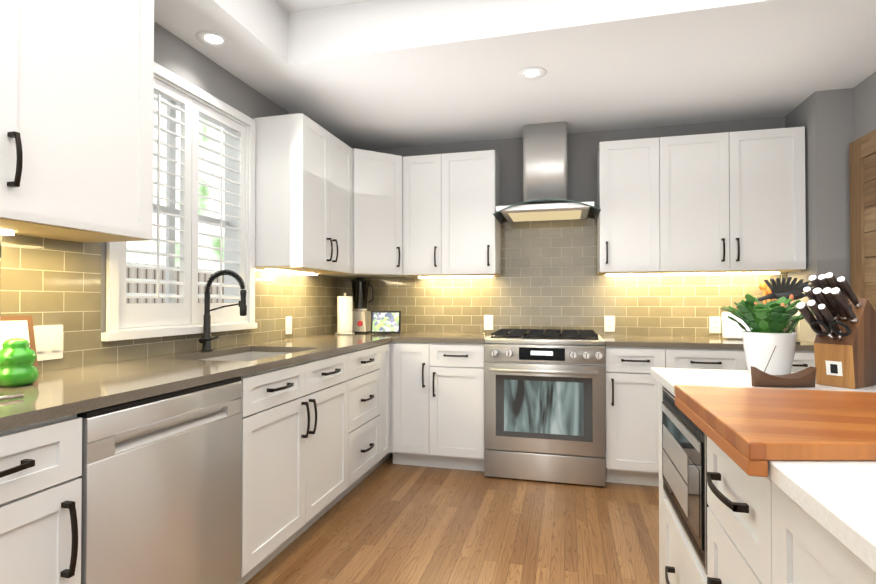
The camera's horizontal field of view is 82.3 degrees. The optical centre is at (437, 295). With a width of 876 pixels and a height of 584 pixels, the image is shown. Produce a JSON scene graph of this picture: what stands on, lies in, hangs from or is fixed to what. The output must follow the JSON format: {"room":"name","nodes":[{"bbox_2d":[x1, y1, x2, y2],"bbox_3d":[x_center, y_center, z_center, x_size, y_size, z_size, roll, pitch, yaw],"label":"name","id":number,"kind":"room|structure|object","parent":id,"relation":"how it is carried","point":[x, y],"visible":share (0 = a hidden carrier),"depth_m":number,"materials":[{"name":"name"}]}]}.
{"room":"kitchen","nodes":[
{"label":"kitchen","id":0,"kind":"room"},
{"bbox_2d":[95,21,289,341],"bbox_3d":[-1.860,-0.208,0.407,0.150,2.760,8.350,0,-1,14],"label":"wall","id":1,"kind":"structure","parent":0,"point":[174,54],"depth_m":2.59,"materials":[{"name":"grey paint"}]},
{"bbox_2d":[0,0,153,242],"bbox_3d":[-1.366,-0.686,1.367,0.329,0.924,1.144,0,-1,14],"label":"upper cabinet","id":2,"kind":"object","parent":1,"relation":"attached to","point":[76,114],"visible":1,"depth_m":1.58,"materials":[{"name":"white wood"}]},
{"bbox_2d":[0,234,346,371],"bbox_3d":[-1.330,0.034,2.152,0.006,0.484,4.399,0,-1,14],"label":"tile backsplash","id":3,"kind":"structure","parent":1,"relation":"attached to","point":[45,281],"depth_m":1.98,"materials":[{"name":"beige tile"}]},
{"bbox_2d":[33,325,62,360],"bbox_3d":[-1.409,0.169,1.807,0.010,0.125,0.116,0,-1,14],"label":"switch plate","id":4,"kind":"object","parent":3,"relation":"attached to","point":[49,342],"visible":0.71,"depth_m":1.81,"materials":[{"name":"white plastic"}]},
{"bbox_2d":[285,316,291,333],"bbox_3d":[-1.005,0.199,3.379,0.010,0.120,0.072,0,-1,14],"label":"switch plate","id":5,"kind":"object","parent":3,"relation":"attached to","point":[288,324],"visible":1,"depth_m":3.37,"materials":[{"name":"white plastic"}]},
{"bbox_2d":[101,62,256,340],"bbox_3d":[-1.294,-0.433,2.532,0.186,1.245,1.009,0,-1,14],"label":"window shutters","id":6,"kind":"object","parent":1,"relation":"attached to","point":[185,314],"visible":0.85,"depth_m":2.54,"materials":[{"name":"white wood"}]},
{"bbox_2d":[254,113,351,274],"bbox_3d":[-0.846,-0.609,3.311,0.367,0.918,0.705,0,-1,14],"label":"upper cabinet","id":7,"kind":"object","parent":1,"relation":"attached to","point":[303,195],"visible":1,"depth_m":3.00,"materials":[{"name":"white wood"}]},
{"bbox_2d":[245,454,658,583],"bbox_3d":[1.608,1.192,-0.474,7.400,0.060,8.400,0,-1,14],"label":"floor","id":8,"kind":"structure","parent":0,"point":[387,521],"depth_m":2.51,"materials":[{"name":"brown wood"}]},
{"bbox_2d":[0,414,81,583],"bbox_3d":[-1.276,0.738,1.100,0.627,0.884,0.523,0,-1,14],"label":"base cabinet","id":9,"kind":"object","parent":8,"relation":"on","point":[41,462],"depth_m":1.18,"materials":[{"name":"white wood"}]},
{"bbox_2d":[76,377,241,583],"bbox_3d":[-1.118,0.743,1.667,0.615,0.875,0.632,0,-1,14],"label":"dishwasher","id":10,"kind":"object","parent":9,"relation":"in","point":[160,476],"visible":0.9,"depth_m":1.54,"materials":[{"name":"silver metal"}]},
{"bbox_2d":[0,332,395,430],"bbox_3d":[-1.024,0.290,2.070,0.634,0.030,4.398,0,-1,14],"label":"countertop","id":11,"kind":"structure","parent":9,"relation":"on","point":[53,394],"depth_m":1.73,"materials":[{"name":"grey stone"}]},
{"bbox_2d":[0,394,23,400],"bbox_3d":[-1.127,0.259,1.237,0.070,0.014,0.156,0,-1,14],"label":"bottle opener","id":12,"kind":"object","parent":11,"relation":"on","point":[6,397],"visible":1,"depth_m":1.28,"materials":[{"name":"silver metal"}]},
{"bbox_2d":[0,316,37,367],"bbox_3d":[-1.385,0.168,1.610,0.061,0.203,0.150,0,-1,28],"label":"picture frame","id":13,"kind":"object","parent":11,"relation":"on","point":[16,327],"visible":0.27,"depth_m":1.64,"materials":[{"name":"brown wood"}]},
{"bbox_2d":[0,338,39,386],"bbox_3d":[-1.265,0.197,1.502,0.112,0.141,0.112,0,-1,14],"label":"jar","id":14,"kind":"object","parent":11,"relation":"on","point":[18,358],"visible":1,"depth_m":1.47,"materials":[{"name":"green ceramic"}]},
{"bbox_2d":[199,269,246,350],"bbox_3d":[-1.075,0.073,2.490,0.253,0.411,0.093,0,-1,14],"label":"faucet","id":15,"kind":"object","parent":11,"relation":"on","point":[206,339],"visible":1,"depth_m":2.51,"materials":[{"name":"black metal"}]},
{"bbox_2d":[202,352,289,361],"bbox_3d":[-0.926,0.408,2.458,0.421,0.194,0.636,0,-1,14],"label":"sink","id":16,"kind":"object","parent":11,"relation":"in","point":[247,356],"visible":0.02,"depth_m":2.77,"materials":[{"name":"silver metal"}]},
{"bbox_2d":[335,293,354,334],"bbox_3d":[-0.712,0.136,3.833,0.150,0.316,0.150,0,-1,14],"label":"paper towel holder","id":17,"kind":"object","parent":11,"relation":"on","point":[344,314],"visible":1,"depth_m":3.78,"materials":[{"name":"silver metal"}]},
{"bbox_2d":[351,277,373,332],"bbox_3d":[-0.617,0.075,4.028,0.190,0.441,0.180,0,-1,14],"label":"blender","id":18,"kind":"object","parent":11,"relation":"on","point":[361,314],"visible":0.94,"depth_m":3.98,"materials":[{"name":"black"}]},
{"bbox_2d":[370,311,400,333],"bbox_3d":[-0.399,0.206,3.847,0.228,0.177,0.072,0,-1,2],"label":"digital photo frame","id":19,"kind":"object","parent":11,"relation":"on","point":[385,322],"visible":1,"depth_m":3.83,"materials":[{"name":"black"}]},
{"bbox_2d":[240,343,383,513],"bbox_3d":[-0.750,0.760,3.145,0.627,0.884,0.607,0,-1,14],"label":"base cabinet","id":20,"kind":"object","parent":8,"relation":"on","point":[315,440],"depth_m":2.44,"materials":[{"name":"white wood"}]},
{"bbox_2d":[384,342,391,460],"bbox_3d":[-0.663,0.764,3.482,0.627,0.884,0.183,0,-1,14],"label":"base cabinet","id":21,"kind":"object","parent":8,"relation":"on","point":[386,345],"depth_m":3.45,"materials":[{"name":"white wood"}]},
{"bbox_2d":[389,342,440,467],"bbox_3d":[-0.098,0.767,3.774,0.357,0.884,0.627,0,-1,14],"label":"base cabinet","id":22,"kind":"object","parent":8,"relation":"on","point":[437,405],"depth_m":3.48,"materials":[{"name":"white wood"}]},
{"bbox_2d":[441,343,484,470],"bbox_3d":[0.174,0.766,3.704,0.444,0.884,0.627,0,-1,14],"label":"base cabinet","id":23,"kind":"object","parent":8,"relation":"on","point":[462,364],"depth_m":3.39,"materials":[{"name":"white wood"}]},
{"bbox_2d":[392,332,490,343],"bbox_3d":[0.081,0.309,3.722,0.632,0.030,0.648,0,-1,14],"label":"countertop","id":24,"kind":"structure","parent":23,"relation":"on","point":[437,337],"depth_m":3.49,"materials":[{"name":"grey stone"}]},
{"bbox_2d":[484,329,604,486],"bbox_3d":[0.747,0.729,3.502,0.759,0.954,0.714,0,-1,14],"label":"range","id":25,"kind":"object","parent":8,"relation":"on","point":[544,404],"visible":1,"depth_m":3.21,"materials":[{"name":"silver metal"}]},
{"bbox_2d":[605,346,680,485],"bbox_3d":[1.331,0.763,3.406,0.410,0.884,0.627,0,-1,14],"label":"base cabinet","id":26,"kind":"object","parent":8,"relation":"on","point":[631,392],"depth_m":3.12,"materials":[{"name":"white wood"}]},
{"bbox_2d":[659,486,705,583],"bbox_3d":[1.173,0.941,1.381,0.908,0.483,0.651,0,-1,14],"label":"base cabinet","id":27,"kind":"object","parent":8,"relation":"on","point":[678,561],"depth_m":1.64,"materials":[{"name":"white wood"}]},
{"bbox_2d":[698,436,757,583],"bbox_3d":[1.056,0.737,0.930,0.908,0.880,0.409,0,-1,14],"label":"base cabinet","id":28,"kind":"object","parent":8,"relation":"on","point":[732,494],"depth_m":1.07,"materials":[{"name":"white wood"}]},
{"bbox_2d":[661,387,708,574],"bbox_3d":[0.978,0.512,1.468,0.508,0.368,0.582,0,-1,14],"label":"microwave","id":29,"kind":"object","parent":28,"relation":"in","point":[684,453],"visible":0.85,"depth_m":1.43,"materials":[{"name":"silver metal"}]},
{"bbox_2d":[681,348,814,371],"bbox_3d":[1.872,0.762,3.267,0.947,0.884,0.627,0,-1,14],"label":"base cabinet","id":30,"kind":"object","parent":8,"relation":"on","point":[691,358],"depth_m":2.99,"materials":[{"name":"white wood"}]},
{"bbox_2d":[600,335,813,350],"bbox_3d":[1.730,0.304,3.305,1.238,0.030,0.634,0,-1,14],"label":"countertop","id":31,"kind":"structure","parent":30,"relation":"on","point":[610,340],"depth_m":3.14,"materials":[{"name":"grey stone"}]},
{"bbox_2d":[721,312,751,338],"bbox_3d":[2.019,0.198,3.329,0.240,0.180,0.099,0,-1,20],"label":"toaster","id":32,"kind":"object","parent":31,"relation":"on","point":[731,329],"visible":0.52,"depth_m":3.32,"materials":[{"name":"white"}]},
{"bbox_2d":[759,282,773,303],"bbox_3d":[2.260,0.096,3.413,0.130,0.385,0.130,0,-1,14],"label":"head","id":33,"kind":"object","parent":31,"relation":"on","point":[764,288],"visible":0.29,"depth_m":3.41,"materials":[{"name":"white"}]},
{"bbox_2d":[738,277,814,343],"bbox_3d":[2.043,0.088,3.014,0.461,0.393,0.110,0,-1,14],"label":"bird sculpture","id":34,"kind":"object","parent":31,"relation":"on","point":[778,288],"visible":0.6,"depth_m":2.98,"materials":[{"name":"brown metal"}]},
{"bbox_2d":[795,312,799,339],"bbox_3d":[2.411,0.187,3.295,0.104,0.202,0.104,0,-1,14],"label":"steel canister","id":35,"kind":"object","parent":31,"relation":"on","point":[797,329],"visible":0.02,"depth_m":3.29,"materials":[{"name":"silver metal"}]},
{"bbox_2d":[758,477,875,583],"bbox_3d":[0.929,0.732,0.435,0.908,0.880,0.613,0,-1,14],"label":"base cabinet","id":36,"kind":"object","parent":8,"relation":"on","point":[763,530],"depth_m":0.77,"materials":[{"name":"white wood"}]},
{"bbox_2d":[651,367,875,573],"bbox_3d":[0.942,0.274,0.484,0.963,0.032,2.704,0,-1,14],"label":"countertop","id":37,"kind":"structure","parent":36,"relation":"on","point":[836,499],"depth_m":0.70,"materials":[{"name":"white stone"}]},
{"bbox_2d":[721,293,812,374],"bbox_3d":[1.108,0.131,1.663,0.303,0.278,0.260,0,-1,14],"label":"potted plant","id":38,"kind":"object","parent":37,"relation":"on","point":[768,322],"visible":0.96,"depth_m":1.62,"materials":[{"name":"green plant"}]},
{"bbox_2d":[674,385,875,476],"bbox_3d":[0.970,0.261,0.960,0.845,0.055,0.570,0,-1,14],"label":"cutting board","id":39,"kind":"object","parent":37,"relation":"on","point":[749,431],"visible":1,"depth_m":0.94,"materials":[{"name":"brown wood"}]},
{"bbox_2d":[751,346,815,387],"bbox_3d":[1.018,0.207,1.478,0.176,0.120,0.074,0,-1,14],"label":"bowl","id":40,"kind":"object","parent":37,"relation":"on","point":[806,377],"visible":1,"depth_m":1.46,"materials":[{"name":"brown wood"}]},
{"bbox_2d":[797,272,875,388],"bbox_3d":[1.222,0.101,1.502,0.358,0.334,0.106,0,-1,-30],"label":"knife block","id":41,"kind":"object","parent":37,"relation":"on","point":[845,345],"visible":1,"depth_m":1.46,"materials":[{"name":"brown wood"}]},
{"bbox_2d":[154,0,875,149],"bbox_3d":[1.626,-1.463,-0.476,7.350,0.350,8.350,0,-1,14],"label":"ceiling","id":42,"kind":"structure","parent":0,"point":[369,74],"depth_m":2.68,"materials":[{"name":"white paint"}]},
{"bbox_2d":[196,30,230,47],"bbox_3d":[-1.097,-1.253,2.451,0.160,0.004,0.160,0,-1,14],"label":"recessed light","id":43,"kind":"object","parent":42,"relation":"in","point":[210,39],"visible":1,"depth_m":2.45,"materials":[{"name":"white paint"}]},
{"bbox_2d":[518,67,546,79],"bbox_3d":[0.528,-1.249,2.817,0.160,0.004,0.160,0,-1,14],"label":"recessed light","id":44,"kind":"object","parent":42,"relation":"in","point":[532,73],"visible":1,"depth_m":2.81,"materials":[{"name":"white paint"}]},
{"bbox_2d":[368,116,785,336],"bbox_3d":[0.832,-0.169,3.948,3.300,2.760,0.150,0,-1,14],"label":"wall","id":45,"kind":"structure","parent":0,"point":[582,149],"depth_m":3.82,"materials":[{"name":"grey paint"}]},
{"bbox_2d":[317,148,410,277],"bbox_3d":[-0.560,-0.608,3.913,0.621,0.906,0.618,0,-1,14],"label":"upper cabinet","id":46,"kind":"object","parent":45,"relation":"attached to","point":[376,214],"visible":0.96,"depth_m":3.71,"materials":[{"name":"white wood"}]},
{"bbox_2d":[402,150,500,277],"bbox_3d":[0.106,-0.603,3.871,0.711,0.918,0.367,0,-1,14],"label":"upper cabinet","id":47,"kind":"object","parent":45,"relation":"attached to","point":[451,226],"visible":1,"depth_m":3.73,"materials":[{"name":"white wood"}]},
{"bbox_2d":[493,122,600,223],"bbox_3d":[0.784,-0.905,3.628,0.727,0.671,0.501,0,-1,14],"label":"range hood","id":48,"kind":"object","parent":45,"relation":"attached to","point":[545,193],"visible":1,"depth_m":3.59,"materials":[{"name":"silver metal"}]},
{"bbox_2d":[347,218,786,336],"bbox_3d":[0.815,-0.147,3.871,3.293,0.884,0.006,0,-1,14],"label":"tile backsplash","id":49,"kind":"structure","parent":45,"relation":"attached to","point":[549,278],"depth_m":3.84,"materials":[{"name":"beige tile"}]},
{"bbox_2d":[484,315,492,329],"bbox_3d":[0.400,0.211,3.966,0.072,0.118,0.008,0,-1,14],"label":"electrical outlet plate","id":50,"kind":"object","parent":49,"relation":"attached to","point":[488,322],"visible":1,"depth_m":3.96,"materials":[{"name":"white plastic"}]},
{"bbox_2d":[604,316,614,331],"bbox_3d":[1.280,0.209,3.740,0.072,0.118,0.008,0,-1,14],"label":"electrical outlet plate","id":51,"kind":"object","parent":49,"relation":"attached to","point":[609,323],"visible":1,"depth_m":3.74,"materials":[{"name":"white plastic"}]},
{"bbox_2d":[709,316,720,332],"bbox_3d":[1.970,0.207,3.562,0.072,0.118,0.008,0,-1,14],"label":"electrical outlet plate","id":52,"kind":"object","parent":49,"relation":"attached to","point":[714,324],"visible":1,"depth_m":3.56,"materials":[{"name":"white plastic"}]},
{"bbox_2d":[597,126,805,275],"bbox_3d":[1.752,-0.608,3.447,1.236,0.918,0.367,0,-1,14],"label":"upper cabinet","id":53,"kind":"object","parent":45,"relation":"attached to","point":[728,203],"visible":1,"depth_m":3.31,"materials":[{"name":"white wood"}]},
{"bbox_2d":[786,88,853,341],"bbox_3d":[4.265,-0.181,2.845,3.900,2.760,0.577,0,-1,14],"label":"wall","id":54,"kind":"structure","parent":0,"point":[825,118],"depth_m":3.04,"materials":[{"name":"grey paint"}]},
{"bbox_2d":[853,72,875,308],"bbox_3d":[1.603,-0.221,-0.781,0.150,2.760,7.773,0,-1,14],"label":"wall","id":55,"kind":"structure","parent":0,"point":[864,91],"depth_m":2.89,"materials":[{"name":"grey paint"}]},
{"bbox_2d":[849,129,875,310],"bbox_3d":[2.325,0.137,2.434,0.044,2.085,1.068,0,-1,14],"label":"barn door","id":56,"kind":"structure","parent":55,"relation":"in","point":[862,160],"depth_m":2.84,"materials":[{"name":"brown wood"}]},
{"label":"outside","id":57,"kind":"structure","parent":0,"visible":0},
{"bbox_2d":[126,94,224,302],"bbox_3d":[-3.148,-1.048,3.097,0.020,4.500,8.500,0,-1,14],"label":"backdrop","id":58,"kind":"structure","parent":57,"point":[147,259],"depth_m":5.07,"materials":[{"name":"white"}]}
]}

